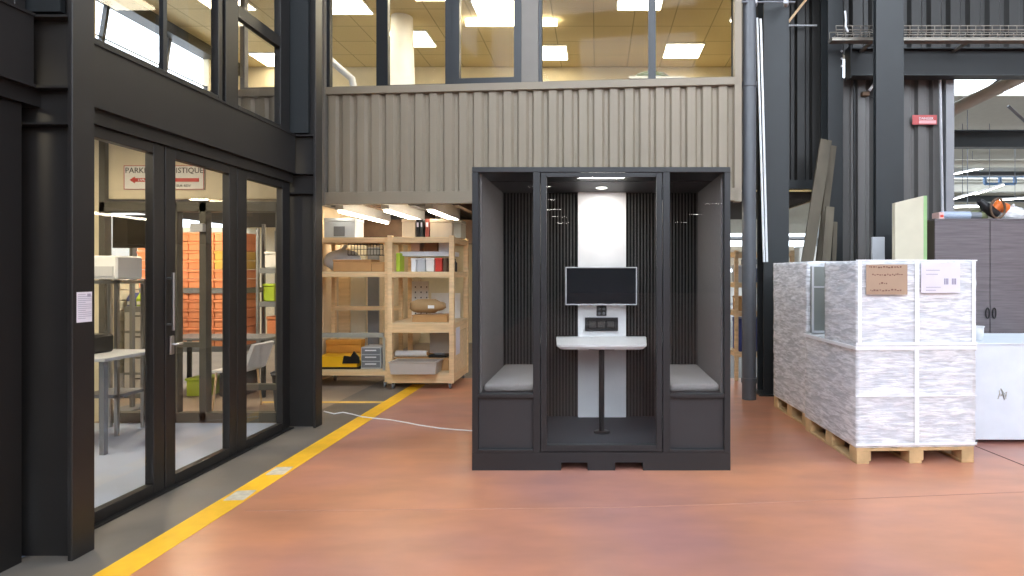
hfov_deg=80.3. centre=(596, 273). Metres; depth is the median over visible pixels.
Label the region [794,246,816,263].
carton
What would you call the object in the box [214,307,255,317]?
storage box
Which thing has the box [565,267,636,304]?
monitor
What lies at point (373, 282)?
leaning board
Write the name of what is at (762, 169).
conduit
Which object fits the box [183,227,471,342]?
wall
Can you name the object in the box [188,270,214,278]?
storage box
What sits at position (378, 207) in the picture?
joist
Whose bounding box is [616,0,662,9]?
recessed light
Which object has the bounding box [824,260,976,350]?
film
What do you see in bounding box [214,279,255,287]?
storage box
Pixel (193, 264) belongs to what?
storage box
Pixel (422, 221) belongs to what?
binder
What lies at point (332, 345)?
carton
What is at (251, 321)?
storage box
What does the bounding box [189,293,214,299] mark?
storage box
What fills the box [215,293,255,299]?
storage box
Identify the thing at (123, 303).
box
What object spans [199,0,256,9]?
recessed light
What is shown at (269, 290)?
storage bin
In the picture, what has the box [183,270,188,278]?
storage box
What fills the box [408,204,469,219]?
joist
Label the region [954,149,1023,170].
ceiling
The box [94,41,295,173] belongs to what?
steel beam
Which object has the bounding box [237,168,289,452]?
door
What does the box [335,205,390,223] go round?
tube light
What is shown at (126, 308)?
base cabinet
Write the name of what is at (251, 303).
storage box
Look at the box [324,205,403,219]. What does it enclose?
joist
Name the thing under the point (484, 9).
recessed light
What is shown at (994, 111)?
ceiling
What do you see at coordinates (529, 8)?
trim
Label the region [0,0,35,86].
steel beam
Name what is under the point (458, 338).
wooden rack
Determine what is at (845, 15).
loose cable
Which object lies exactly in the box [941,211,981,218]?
roll
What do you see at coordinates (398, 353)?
roll
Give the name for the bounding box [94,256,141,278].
machine
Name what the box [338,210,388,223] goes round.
diffuser
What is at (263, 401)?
floor line
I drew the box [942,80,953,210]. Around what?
trim
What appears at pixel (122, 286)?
box
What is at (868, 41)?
cable tray
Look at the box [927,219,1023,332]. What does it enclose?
tall cabinet
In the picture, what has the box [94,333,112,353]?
printer
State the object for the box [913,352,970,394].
carton
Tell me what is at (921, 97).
wall
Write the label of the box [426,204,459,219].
tube light
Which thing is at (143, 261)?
storage box
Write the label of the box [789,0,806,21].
wooden stick
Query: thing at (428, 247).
carton
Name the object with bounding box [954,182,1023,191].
roof beam
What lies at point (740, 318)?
storage bin
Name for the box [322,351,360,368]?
machine
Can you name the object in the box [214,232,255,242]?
storage box
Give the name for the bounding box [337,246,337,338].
leaning board
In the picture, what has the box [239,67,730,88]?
wall
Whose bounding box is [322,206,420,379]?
wall
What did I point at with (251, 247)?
storage box
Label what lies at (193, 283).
storage box
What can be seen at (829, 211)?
wooden plank
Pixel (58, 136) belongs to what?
steel column
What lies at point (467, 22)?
tube light
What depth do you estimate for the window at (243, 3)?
7.53 m
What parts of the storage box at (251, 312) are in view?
box lid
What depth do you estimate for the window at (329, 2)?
7.44 m
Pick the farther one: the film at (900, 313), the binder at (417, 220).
the binder at (417, 220)
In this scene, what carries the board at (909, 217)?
on the floor at (380, 464)
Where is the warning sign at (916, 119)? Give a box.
[912,115,936,124]
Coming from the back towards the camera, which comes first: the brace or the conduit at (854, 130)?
the brace
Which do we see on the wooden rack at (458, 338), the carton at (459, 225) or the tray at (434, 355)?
the carton at (459, 225)
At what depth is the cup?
5.46 m
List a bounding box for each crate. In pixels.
[185,374,218,395]
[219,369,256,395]
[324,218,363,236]
[971,333,1023,441]
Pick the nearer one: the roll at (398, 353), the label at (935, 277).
the label at (935, 277)
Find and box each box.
[113,283,138,289]
[113,290,138,300]
[113,300,126,310]
[113,310,123,321]
[113,321,123,331]
[113,331,123,342]
[113,341,123,348]
[113,362,123,373]
[137,251,144,259]
[142,260,185,269]
[183,232,192,241]
[183,242,188,250]
[183,251,188,259]
[183,260,198,269]
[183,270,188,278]
[183,279,188,287]
[183,293,188,299]
[183,299,188,308]
[183,309,188,317]
[183,318,190,327]
[183,327,188,333]
[188,232,218,241]
[188,242,214,250]
[188,251,214,259]
[188,260,221,269]
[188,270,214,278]
[188,279,214,287]
[188,299,214,308]
[188,309,214,317]
[188,318,216,327]
[188,327,214,333]
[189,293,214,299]
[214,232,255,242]
[214,242,255,251]
[214,251,255,260]
[214,260,255,269]
[214,270,255,278]
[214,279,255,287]
[214,299,255,308]
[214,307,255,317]
[214,316,255,327]
[214,325,255,333]
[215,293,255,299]
[215,341,255,345]
[333,260,379,271]
[371,262,384,271]
[394,353,448,369]
[402,219,415,236]
[412,313,448,321]
[435,258,442,271]
[860,91,872,97]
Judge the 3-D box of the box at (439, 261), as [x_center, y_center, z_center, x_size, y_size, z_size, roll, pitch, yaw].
[-2.071,-0.120,7.930,0.102,0.178,0.190,0,0,0]
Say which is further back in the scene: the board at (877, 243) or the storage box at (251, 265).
the storage box at (251, 265)
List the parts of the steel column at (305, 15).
plate, stiffener plate, stiffener plate, stiffener plate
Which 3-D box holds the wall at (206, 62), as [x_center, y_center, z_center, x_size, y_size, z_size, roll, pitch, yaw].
[-6.650,-2.380,5.850,0.100,2.540,10.500,0,0,0]
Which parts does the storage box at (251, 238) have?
box lid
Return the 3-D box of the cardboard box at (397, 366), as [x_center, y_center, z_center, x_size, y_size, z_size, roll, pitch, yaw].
[-2.339,1.194,7.775,0.625,0.161,0.330,0,0,0]
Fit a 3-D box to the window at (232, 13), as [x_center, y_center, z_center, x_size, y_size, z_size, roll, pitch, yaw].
[-3.000,-2.580,5.300,0.060,2.460,1.000,0,0,0]
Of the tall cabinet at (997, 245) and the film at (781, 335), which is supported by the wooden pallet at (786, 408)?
the film at (781, 335)
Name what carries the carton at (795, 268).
on the carton at (779, 293)
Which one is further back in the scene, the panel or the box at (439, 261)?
the box at (439, 261)
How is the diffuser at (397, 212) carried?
attached to the tube light at (405, 211)
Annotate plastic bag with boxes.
[999,204,1023,218]
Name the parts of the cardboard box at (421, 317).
lid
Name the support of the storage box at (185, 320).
on the storage box
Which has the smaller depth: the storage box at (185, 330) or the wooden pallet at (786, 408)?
the wooden pallet at (786, 408)
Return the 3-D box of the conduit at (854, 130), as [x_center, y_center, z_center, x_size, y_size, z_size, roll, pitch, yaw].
[3.399,-1.360,7.920,0.045,2.403,0.032,0,0,0]
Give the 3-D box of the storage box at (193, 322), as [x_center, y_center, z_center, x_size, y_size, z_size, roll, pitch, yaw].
[-5.290,0.657,8.258,0.338,0.118,0.495,0,0,0]
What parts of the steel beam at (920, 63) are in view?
plate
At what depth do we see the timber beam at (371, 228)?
9.75 m
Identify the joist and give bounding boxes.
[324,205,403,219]
[365,205,434,218]
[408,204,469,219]
[453,204,471,213]
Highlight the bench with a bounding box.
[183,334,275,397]
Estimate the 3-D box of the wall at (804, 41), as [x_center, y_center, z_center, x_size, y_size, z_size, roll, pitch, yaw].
[8.900,-3.670,8.015,14.200,4.880,0.070,0,0,0]
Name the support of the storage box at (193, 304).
on the storage box at (193, 313)
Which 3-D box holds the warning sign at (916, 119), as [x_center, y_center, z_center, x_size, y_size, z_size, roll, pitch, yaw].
[4.332,-2.039,7.931,0.324,0.126,0.011,0,0,0]
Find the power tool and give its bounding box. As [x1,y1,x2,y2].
[976,197,1009,218]
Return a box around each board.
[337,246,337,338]
[339,249,349,338]
[351,246,365,345]
[368,247,378,344]
[810,267,827,332]
[871,237,884,259]
[892,196,926,259]
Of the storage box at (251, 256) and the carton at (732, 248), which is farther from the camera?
the carton at (732, 248)
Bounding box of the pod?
[472,167,729,469]
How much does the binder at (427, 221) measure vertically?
0.243 m
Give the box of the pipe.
[333,58,356,85]
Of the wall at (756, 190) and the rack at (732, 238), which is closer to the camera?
the wall at (756, 190)
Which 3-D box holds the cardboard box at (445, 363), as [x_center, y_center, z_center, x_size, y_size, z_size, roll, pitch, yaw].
[-2.325,1.196,8.200,0.739,0.166,0.510,0,0,0]
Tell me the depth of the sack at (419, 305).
7.88 m
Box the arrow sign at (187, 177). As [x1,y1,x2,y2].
[124,165,204,189]
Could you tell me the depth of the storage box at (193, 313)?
8.02 m
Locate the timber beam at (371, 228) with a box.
[364,220,471,243]
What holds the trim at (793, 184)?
attached to the wall at (804, 41)
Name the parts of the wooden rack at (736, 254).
post, post, rail, post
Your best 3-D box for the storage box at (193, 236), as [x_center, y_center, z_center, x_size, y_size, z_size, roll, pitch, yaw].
[-5.290,-0.497,8.258,0.338,0.118,0.495,0,0,0]
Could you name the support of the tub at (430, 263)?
on the wooden rack at (458, 338)
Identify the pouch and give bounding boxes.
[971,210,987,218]
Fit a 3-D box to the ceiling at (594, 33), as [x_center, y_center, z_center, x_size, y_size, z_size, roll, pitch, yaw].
[-1.850,-3.860,9.225,9.700,0.100,3.850,0,0,0]
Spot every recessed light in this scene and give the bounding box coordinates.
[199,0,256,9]
[248,52,273,66]
[333,0,373,13]
[413,30,436,46]
[415,0,444,0]
[470,0,513,19]
[543,45,568,59]
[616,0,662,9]
[662,43,704,57]
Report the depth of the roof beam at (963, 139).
13.98 m
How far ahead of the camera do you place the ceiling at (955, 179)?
29.25 m
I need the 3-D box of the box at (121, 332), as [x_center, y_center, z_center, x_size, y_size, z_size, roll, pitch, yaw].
[-5.960,0.756,7.300,0.480,0.118,0.400,0,0,0]
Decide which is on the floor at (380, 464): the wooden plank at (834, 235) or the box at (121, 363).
the wooden plank at (834, 235)
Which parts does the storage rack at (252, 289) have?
rail, rail, post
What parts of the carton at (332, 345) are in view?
lid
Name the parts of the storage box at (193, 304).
box lid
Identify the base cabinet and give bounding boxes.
[113,372,123,399]
[124,306,139,397]
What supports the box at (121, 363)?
on the base cabinet at (121, 374)
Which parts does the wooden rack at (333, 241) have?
post, rail, rail, rail, rail, cross rail, drawer, drawer, drawer, drawer unit, post, post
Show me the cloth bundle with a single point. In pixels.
(645, 73)
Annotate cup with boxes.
[976,325,984,339]
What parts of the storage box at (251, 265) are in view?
box lid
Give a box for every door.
[94,125,163,523]
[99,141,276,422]
[164,146,236,488]
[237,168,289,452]
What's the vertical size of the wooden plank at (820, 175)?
3.185 m
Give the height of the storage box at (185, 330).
0.118 m
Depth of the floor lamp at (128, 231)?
6.60 m
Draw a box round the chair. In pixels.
[212,341,273,410]
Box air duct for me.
[954,80,1023,115]
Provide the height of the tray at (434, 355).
0.050 m
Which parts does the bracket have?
rod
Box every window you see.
[7,0,24,7]
[94,0,221,99]
[96,4,207,90]
[222,0,289,130]
[240,0,273,88]
[327,0,380,86]
[381,0,451,85]
[451,0,520,83]
[538,0,651,81]
[652,0,705,78]
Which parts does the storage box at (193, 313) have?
box lid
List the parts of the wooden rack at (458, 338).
post, post, rail, rail, rail, rail, post, panel, post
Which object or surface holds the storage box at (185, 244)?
on the storage box at (185, 253)
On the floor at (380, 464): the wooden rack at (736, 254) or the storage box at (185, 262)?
the wooden rack at (736, 254)
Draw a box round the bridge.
[954,176,1023,184]
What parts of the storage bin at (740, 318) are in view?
lid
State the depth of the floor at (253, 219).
10.02 m
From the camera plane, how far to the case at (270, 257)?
8.08 m
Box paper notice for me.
[77,292,91,322]
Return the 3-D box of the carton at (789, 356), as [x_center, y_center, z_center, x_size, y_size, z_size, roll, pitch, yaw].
[2.251,0.992,6.286,0.456,0.705,0.930,0,0,-3]
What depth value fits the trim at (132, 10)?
8.88 m
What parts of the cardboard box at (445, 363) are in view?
lid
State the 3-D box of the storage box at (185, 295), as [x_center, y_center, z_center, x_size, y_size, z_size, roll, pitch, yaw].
[-5.635,0.282,8.258,0.338,0.118,0.495,0,0,0]
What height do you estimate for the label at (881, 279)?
0.234 m
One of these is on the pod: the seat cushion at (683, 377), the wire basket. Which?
the seat cushion at (683, 377)
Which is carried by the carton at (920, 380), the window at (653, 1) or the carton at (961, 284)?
the carton at (961, 284)
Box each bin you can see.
[126,293,138,305]
[136,293,139,305]
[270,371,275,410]
[732,317,756,350]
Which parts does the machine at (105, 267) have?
panel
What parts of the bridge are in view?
rail, trolley frame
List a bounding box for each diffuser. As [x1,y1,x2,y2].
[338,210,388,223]
[384,209,416,218]
[428,209,456,219]
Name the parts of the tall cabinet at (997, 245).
door, handle, handle, door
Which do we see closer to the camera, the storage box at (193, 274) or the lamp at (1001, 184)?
the storage box at (193, 274)
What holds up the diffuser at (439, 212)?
attached to the tube light at (448, 211)
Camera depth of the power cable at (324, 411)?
6.02 m
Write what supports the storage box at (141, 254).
on the storage box at (143, 261)
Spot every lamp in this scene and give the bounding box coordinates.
[112,215,144,410]
[954,110,978,207]
[954,124,975,198]
[954,151,978,173]
[975,124,1004,194]
[1002,197,1023,199]
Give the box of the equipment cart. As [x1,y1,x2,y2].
[94,279,144,436]
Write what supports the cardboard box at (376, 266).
on the wooden rack at (333, 241)
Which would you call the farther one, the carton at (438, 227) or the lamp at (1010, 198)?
the lamp at (1010, 198)
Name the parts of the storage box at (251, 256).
box lid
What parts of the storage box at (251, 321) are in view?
box lid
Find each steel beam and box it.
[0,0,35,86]
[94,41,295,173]
[841,45,1023,81]
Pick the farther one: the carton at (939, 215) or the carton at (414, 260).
the carton at (414, 260)
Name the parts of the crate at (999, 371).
lid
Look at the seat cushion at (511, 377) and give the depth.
4.82 m
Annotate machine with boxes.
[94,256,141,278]
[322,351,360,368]
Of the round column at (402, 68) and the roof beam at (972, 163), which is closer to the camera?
the round column at (402, 68)
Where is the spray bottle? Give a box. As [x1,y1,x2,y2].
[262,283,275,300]
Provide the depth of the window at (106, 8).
8.13 m
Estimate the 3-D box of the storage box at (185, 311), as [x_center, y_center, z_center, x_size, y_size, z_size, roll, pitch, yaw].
[-5.635,0.532,8.258,0.338,0.118,0.495,0,0,0]
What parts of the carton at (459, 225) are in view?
lid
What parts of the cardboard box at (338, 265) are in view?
lid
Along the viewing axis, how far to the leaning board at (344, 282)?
8.78 m
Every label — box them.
[866,264,907,294]
[921,263,959,292]
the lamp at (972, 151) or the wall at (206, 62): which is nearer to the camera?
the wall at (206, 62)
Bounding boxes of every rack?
[135,224,265,351]
[256,228,275,382]
[322,237,402,386]
[387,235,468,388]
[730,236,756,304]
[730,250,794,380]
[789,229,818,245]
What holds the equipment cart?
on the floor at (380, 464)
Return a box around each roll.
[395,350,427,356]
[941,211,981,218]
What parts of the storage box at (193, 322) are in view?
box lid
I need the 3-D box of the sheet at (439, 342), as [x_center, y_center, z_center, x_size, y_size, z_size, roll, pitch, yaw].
[-2.165,1.015,8.555,0.430,0.490,0.030,0,0,0]
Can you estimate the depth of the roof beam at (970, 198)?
30.98 m
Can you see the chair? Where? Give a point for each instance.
(258, 354)
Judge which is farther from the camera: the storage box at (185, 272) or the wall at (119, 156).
the storage box at (185, 272)
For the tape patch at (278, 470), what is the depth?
4.52 m
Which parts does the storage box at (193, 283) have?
box lid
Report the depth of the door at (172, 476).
4.61 m
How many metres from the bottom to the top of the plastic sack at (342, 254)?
0.379 m
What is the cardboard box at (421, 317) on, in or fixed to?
on the wooden rack at (458, 338)
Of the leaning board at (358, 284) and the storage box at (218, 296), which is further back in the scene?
the leaning board at (358, 284)
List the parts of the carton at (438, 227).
lid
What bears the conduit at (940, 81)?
attached to the steel beam at (920, 63)
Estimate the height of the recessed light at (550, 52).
0.030 m
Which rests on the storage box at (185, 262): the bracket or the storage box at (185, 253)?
the storage box at (185, 253)
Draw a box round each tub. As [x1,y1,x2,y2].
[417,258,426,271]
[426,258,435,271]
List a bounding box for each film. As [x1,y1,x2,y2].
[773,261,841,412]
[804,333,976,447]
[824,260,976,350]
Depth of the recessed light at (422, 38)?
9.67 m
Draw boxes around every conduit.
[756,18,767,261]
[853,80,855,260]
[938,80,943,210]
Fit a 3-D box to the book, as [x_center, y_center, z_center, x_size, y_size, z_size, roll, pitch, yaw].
[-1.986,-0.120,7.930,0.052,0.178,0.180,0,0,0]
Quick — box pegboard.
[412,281,427,314]
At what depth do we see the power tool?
6.38 m
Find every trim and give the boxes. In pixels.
[0,78,292,182]
[94,427,293,529]
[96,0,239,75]
[210,77,739,204]
[322,0,330,205]
[521,0,537,81]
[733,0,741,202]
[756,180,813,189]
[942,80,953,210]
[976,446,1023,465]
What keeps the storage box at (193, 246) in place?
on the storage box at (193, 255)
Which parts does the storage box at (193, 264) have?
box lid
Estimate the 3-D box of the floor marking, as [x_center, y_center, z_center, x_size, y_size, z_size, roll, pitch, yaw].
[-2.400,1.489,3.550,0.180,0.002,9.100,0,0,0]
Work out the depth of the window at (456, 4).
7.31 m
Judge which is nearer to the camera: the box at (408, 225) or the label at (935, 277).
the label at (935, 277)
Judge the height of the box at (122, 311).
0.118 m
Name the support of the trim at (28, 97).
attached to the wall
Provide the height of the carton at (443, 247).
0.140 m
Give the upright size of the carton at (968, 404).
0.375 m
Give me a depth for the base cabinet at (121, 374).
7.19 m
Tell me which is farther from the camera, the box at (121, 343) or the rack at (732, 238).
the rack at (732, 238)
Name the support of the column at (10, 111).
on the floor at (380, 464)
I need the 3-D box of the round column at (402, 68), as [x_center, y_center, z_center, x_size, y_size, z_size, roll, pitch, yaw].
[-2.893,-2.460,8.900,0.480,2.700,0.480,0,0,0]
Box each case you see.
[264,252,275,267]
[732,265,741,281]
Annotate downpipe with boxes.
[741,0,756,399]
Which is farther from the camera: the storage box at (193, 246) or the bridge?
the bridge
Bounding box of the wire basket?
[348,244,384,255]
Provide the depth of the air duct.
11.40 m
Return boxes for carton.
[266,315,275,333]
[326,339,364,353]
[411,243,423,251]
[411,258,417,271]
[424,243,438,251]
[430,219,453,236]
[439,243,448,251]
[454,220,465,238]
[730,246,741,265]
[731,287,741,302]
[776,264,822,287]
[776,293,809,333]
[776,334,804,403]
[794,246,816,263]
[808,336,912,392]
[808,379,912,443]
[828,263,912,343]
[912,264,970,345]
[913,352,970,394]
[913,397,970,441]
[932,212,943,218]
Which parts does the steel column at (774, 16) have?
plate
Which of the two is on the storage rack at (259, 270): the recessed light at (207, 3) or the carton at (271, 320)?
the carton at (271, 320)
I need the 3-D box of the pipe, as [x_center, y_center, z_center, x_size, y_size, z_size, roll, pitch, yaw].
[-3.604,-2.103,8.500,0.476,1.986,0.100,0,0,0]
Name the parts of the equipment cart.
leg, leg, leg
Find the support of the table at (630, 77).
on the floor at (253, 219)
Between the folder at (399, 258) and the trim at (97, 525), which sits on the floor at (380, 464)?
the trim at (97, 525)
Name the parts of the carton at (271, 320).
lid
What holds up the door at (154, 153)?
on the floor at (380, 464)
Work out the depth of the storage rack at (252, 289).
8.38 m
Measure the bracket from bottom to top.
0.137 m
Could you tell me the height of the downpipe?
7.600 m
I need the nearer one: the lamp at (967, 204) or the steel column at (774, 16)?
the steel column at (774, 16)
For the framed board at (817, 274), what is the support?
on the film at (900, 389)
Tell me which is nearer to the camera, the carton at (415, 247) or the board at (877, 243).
the board at (877, 243)
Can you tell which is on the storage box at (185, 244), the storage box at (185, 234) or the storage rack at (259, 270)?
the storage box at (185, 234)
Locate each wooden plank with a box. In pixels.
[801,139,831,261]
[815,145,836,260]
[821,206,834,260]
[831,222,836,260]
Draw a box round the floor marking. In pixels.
[93,384,425,575]
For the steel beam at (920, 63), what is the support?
attached to the steel column at (831, 10)
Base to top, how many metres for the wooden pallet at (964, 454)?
0.144 m
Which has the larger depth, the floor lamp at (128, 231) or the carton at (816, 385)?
the floor lamp at (128, 231)
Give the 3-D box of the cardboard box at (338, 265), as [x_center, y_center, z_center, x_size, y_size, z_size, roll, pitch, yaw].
[-3.234,-0.112,8.070,0.512,0.160,0.310,0,0,0]
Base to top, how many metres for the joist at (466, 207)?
0.120 m
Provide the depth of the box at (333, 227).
7.95 m
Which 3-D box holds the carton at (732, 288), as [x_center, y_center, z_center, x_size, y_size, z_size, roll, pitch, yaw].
[4.350,0.568,18.450,0.700,0.600,0.700,0,0,0]
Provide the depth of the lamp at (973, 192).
17.99 m
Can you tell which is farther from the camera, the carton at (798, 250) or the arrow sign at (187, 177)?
the carton at (798, 250)
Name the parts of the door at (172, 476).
handle, lock plate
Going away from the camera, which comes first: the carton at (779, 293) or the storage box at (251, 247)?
the carton at (779, 293)
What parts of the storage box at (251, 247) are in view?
box lid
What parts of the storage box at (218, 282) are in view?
box lid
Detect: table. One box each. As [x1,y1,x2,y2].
[94,349,144,454]
[628,76,685,78]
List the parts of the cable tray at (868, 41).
support rail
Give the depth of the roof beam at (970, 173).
23.94 m
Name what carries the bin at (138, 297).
on the base cabinet at (126, 308)
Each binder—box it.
[416,219,419,236]
[420,219,424,236]
[425,219,429,236]
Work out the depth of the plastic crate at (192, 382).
7.30 m
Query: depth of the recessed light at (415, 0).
8.29 m
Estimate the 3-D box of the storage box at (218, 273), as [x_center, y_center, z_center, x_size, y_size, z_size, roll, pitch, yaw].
[-4.945,0.003,8.258,0.338,0.118,0.495,0,0,0]
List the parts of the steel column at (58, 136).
stiffener plate, plate, stiffener plate, stiffener plate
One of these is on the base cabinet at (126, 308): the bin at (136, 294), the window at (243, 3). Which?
the bin at (136, 294)
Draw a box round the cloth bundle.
[635,71,668,75]
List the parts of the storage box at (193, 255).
box lid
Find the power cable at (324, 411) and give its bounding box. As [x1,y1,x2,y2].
[324,411,471,430]
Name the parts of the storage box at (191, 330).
box lid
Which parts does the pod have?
panel, sill rail, bench rail, kick panel, door, roof panel, table leg, door frame, kick panel, sill rail, bench rail, panel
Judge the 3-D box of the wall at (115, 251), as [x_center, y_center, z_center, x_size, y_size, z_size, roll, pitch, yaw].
[-9.050,0.065,6.750,0.100,2.850,12.500,0,0,0]
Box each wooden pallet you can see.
[774,395,805,426]
[806,415,973,463]
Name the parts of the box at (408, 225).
lid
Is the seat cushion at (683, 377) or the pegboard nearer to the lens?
the seat cushion at (683, 377)
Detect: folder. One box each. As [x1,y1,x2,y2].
[396,253,403,271]
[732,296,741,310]
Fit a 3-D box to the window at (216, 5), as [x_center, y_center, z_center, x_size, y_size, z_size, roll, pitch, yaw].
[-3.000,-2.580,4.030,0.060,2.460,1.460,0,0,0]
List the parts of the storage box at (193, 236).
box lid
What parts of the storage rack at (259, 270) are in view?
post, rail, rail, post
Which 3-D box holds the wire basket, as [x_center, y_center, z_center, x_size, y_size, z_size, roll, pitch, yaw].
[-3.183,-0.336,8.320,0.491,0.164,0.159,0,0,0]
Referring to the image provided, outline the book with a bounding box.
[443,258,448,271]
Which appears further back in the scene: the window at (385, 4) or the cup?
the window at (385, 4)
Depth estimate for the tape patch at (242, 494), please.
4.03 m
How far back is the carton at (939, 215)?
6.29 m
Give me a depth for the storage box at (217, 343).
8.02 m
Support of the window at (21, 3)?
in the wall
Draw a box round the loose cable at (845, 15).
[844,11,848,31]
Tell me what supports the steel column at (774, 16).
on the floor at (380, 464)
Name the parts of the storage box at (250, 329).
box lid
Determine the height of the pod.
2.302 m
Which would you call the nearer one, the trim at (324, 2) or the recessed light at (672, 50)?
the trim at (324, 2)
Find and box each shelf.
[94,280,144,283]
[94,388,144,397]
[400,252,458,256]
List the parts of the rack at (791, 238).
rail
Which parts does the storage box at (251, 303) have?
box lid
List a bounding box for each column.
[0,97,21,572]
[22,0,93,560]
[290,0,321,427]
[390,13,414,84]
[756,0,788,395]
[821,0,842,260]
[873,0,903,259]
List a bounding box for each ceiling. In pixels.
[134,0,730,66]
[954,93,1023,129]
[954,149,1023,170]
[954,178,1023,193]
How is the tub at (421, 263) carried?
on the wooden rack at (458, 338)
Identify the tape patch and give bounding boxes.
[223,490,255,500]
[266,467,292,474]
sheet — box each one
[430,333,448,352]
[431,293,459,317]
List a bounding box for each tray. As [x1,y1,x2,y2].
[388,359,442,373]
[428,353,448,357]
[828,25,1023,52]
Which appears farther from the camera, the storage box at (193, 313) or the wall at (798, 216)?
the wall at (798, 216)
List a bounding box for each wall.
[94,0,238,91]
[94,140,276,421]
[112,213,144,279]
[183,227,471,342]
[238,85,733,191]
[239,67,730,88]
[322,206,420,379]
[730,194,1023,293]
[731,0,1023,179]
[756,190,811,208]
[843,78,940,260]
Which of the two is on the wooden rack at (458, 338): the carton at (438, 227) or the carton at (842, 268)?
the carton at (438, 227)
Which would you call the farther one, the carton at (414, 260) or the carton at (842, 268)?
the carton at (414, 260)
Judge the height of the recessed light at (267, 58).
0.030 m
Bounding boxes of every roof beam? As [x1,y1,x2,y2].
[954,130,1023,148]
[954,159,1023,168]
[954,171,1023,175]
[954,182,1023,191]
[954,196,1023,201]
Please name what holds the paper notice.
attached to the steel column at (58, 136)
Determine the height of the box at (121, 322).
0.118 m
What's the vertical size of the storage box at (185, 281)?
0.118 m
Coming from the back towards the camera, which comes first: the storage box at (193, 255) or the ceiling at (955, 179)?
the ceiling at (955, 179)
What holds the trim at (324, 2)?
attached to the wall at (433, 141)
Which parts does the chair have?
leg, leg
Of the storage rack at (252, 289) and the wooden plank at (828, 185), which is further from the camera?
the storage rack at (252, 289)
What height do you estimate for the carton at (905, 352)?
0.373 m
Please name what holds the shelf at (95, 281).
attached to the equipment cart
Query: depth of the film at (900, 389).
4.72 m
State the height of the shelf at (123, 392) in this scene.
0.030 m
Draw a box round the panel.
[585,317,617,330]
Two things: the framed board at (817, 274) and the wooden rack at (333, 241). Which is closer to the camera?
the framed board at (817, 274)
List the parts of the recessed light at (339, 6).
light frame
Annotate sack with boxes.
[324,245,361,269]
[410,299,445,312]
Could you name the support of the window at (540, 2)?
in the wall at (433, 141)
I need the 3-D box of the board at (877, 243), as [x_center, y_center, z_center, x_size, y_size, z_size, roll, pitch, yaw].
[3.211,0.534,6.860,0.143,1.912,0.040,0,0,0]
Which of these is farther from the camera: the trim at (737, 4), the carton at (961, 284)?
the trim at (737, 4)
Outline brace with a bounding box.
[1007,105,1023,121]
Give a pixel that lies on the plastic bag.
(1015, 212)
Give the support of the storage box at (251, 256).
on the storage box at (251, 265)
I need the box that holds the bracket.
[742,0,795,6]
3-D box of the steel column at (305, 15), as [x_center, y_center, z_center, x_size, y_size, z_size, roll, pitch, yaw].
[-2.902,-2.310,5.870,0.365,7.600,0.140,0,0,0]
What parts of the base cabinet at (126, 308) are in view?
drawer, drawer, drawer, drawer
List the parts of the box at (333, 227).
lid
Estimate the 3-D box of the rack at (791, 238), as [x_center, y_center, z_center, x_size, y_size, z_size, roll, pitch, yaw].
[6.050,-0.010,18.500,1.900,3.000,1.000,0,0,0]
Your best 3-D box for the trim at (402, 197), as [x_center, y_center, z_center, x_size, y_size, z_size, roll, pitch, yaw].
[-1.594,-1.585,7.332,6.560,1.450,0.110,0,0,5]
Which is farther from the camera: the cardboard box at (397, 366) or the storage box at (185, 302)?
the storage box at (185, 302)
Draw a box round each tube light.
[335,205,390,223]
[381,204,424,219]
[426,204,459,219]
[465,20,556,25]
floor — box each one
[0,305,1023,575]
[112,192,811,226]
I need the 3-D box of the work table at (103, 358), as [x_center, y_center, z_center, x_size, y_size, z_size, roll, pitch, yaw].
[-4.460,1.090,5.200,0.880,0.800,0.600,0,0,0]
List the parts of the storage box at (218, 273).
box lid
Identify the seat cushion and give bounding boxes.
[484,364,532,390]
[670,364,718,390]
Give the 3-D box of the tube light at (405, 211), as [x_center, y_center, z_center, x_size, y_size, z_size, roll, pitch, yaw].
[-2.720,-0.905,8.500,0.100,0.210,1.600,0,0,0]
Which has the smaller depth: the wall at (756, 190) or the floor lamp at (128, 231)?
the floor lamp at (128, 231)
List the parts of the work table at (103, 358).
leg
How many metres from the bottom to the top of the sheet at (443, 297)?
0.360 m
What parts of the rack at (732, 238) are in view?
rail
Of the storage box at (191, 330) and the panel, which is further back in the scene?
the storage box at (191, 330)
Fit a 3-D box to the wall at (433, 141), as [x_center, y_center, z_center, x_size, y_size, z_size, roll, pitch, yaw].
[-1.594,-1.615,7.332,6.560,1.210,0.050,0,0,5]

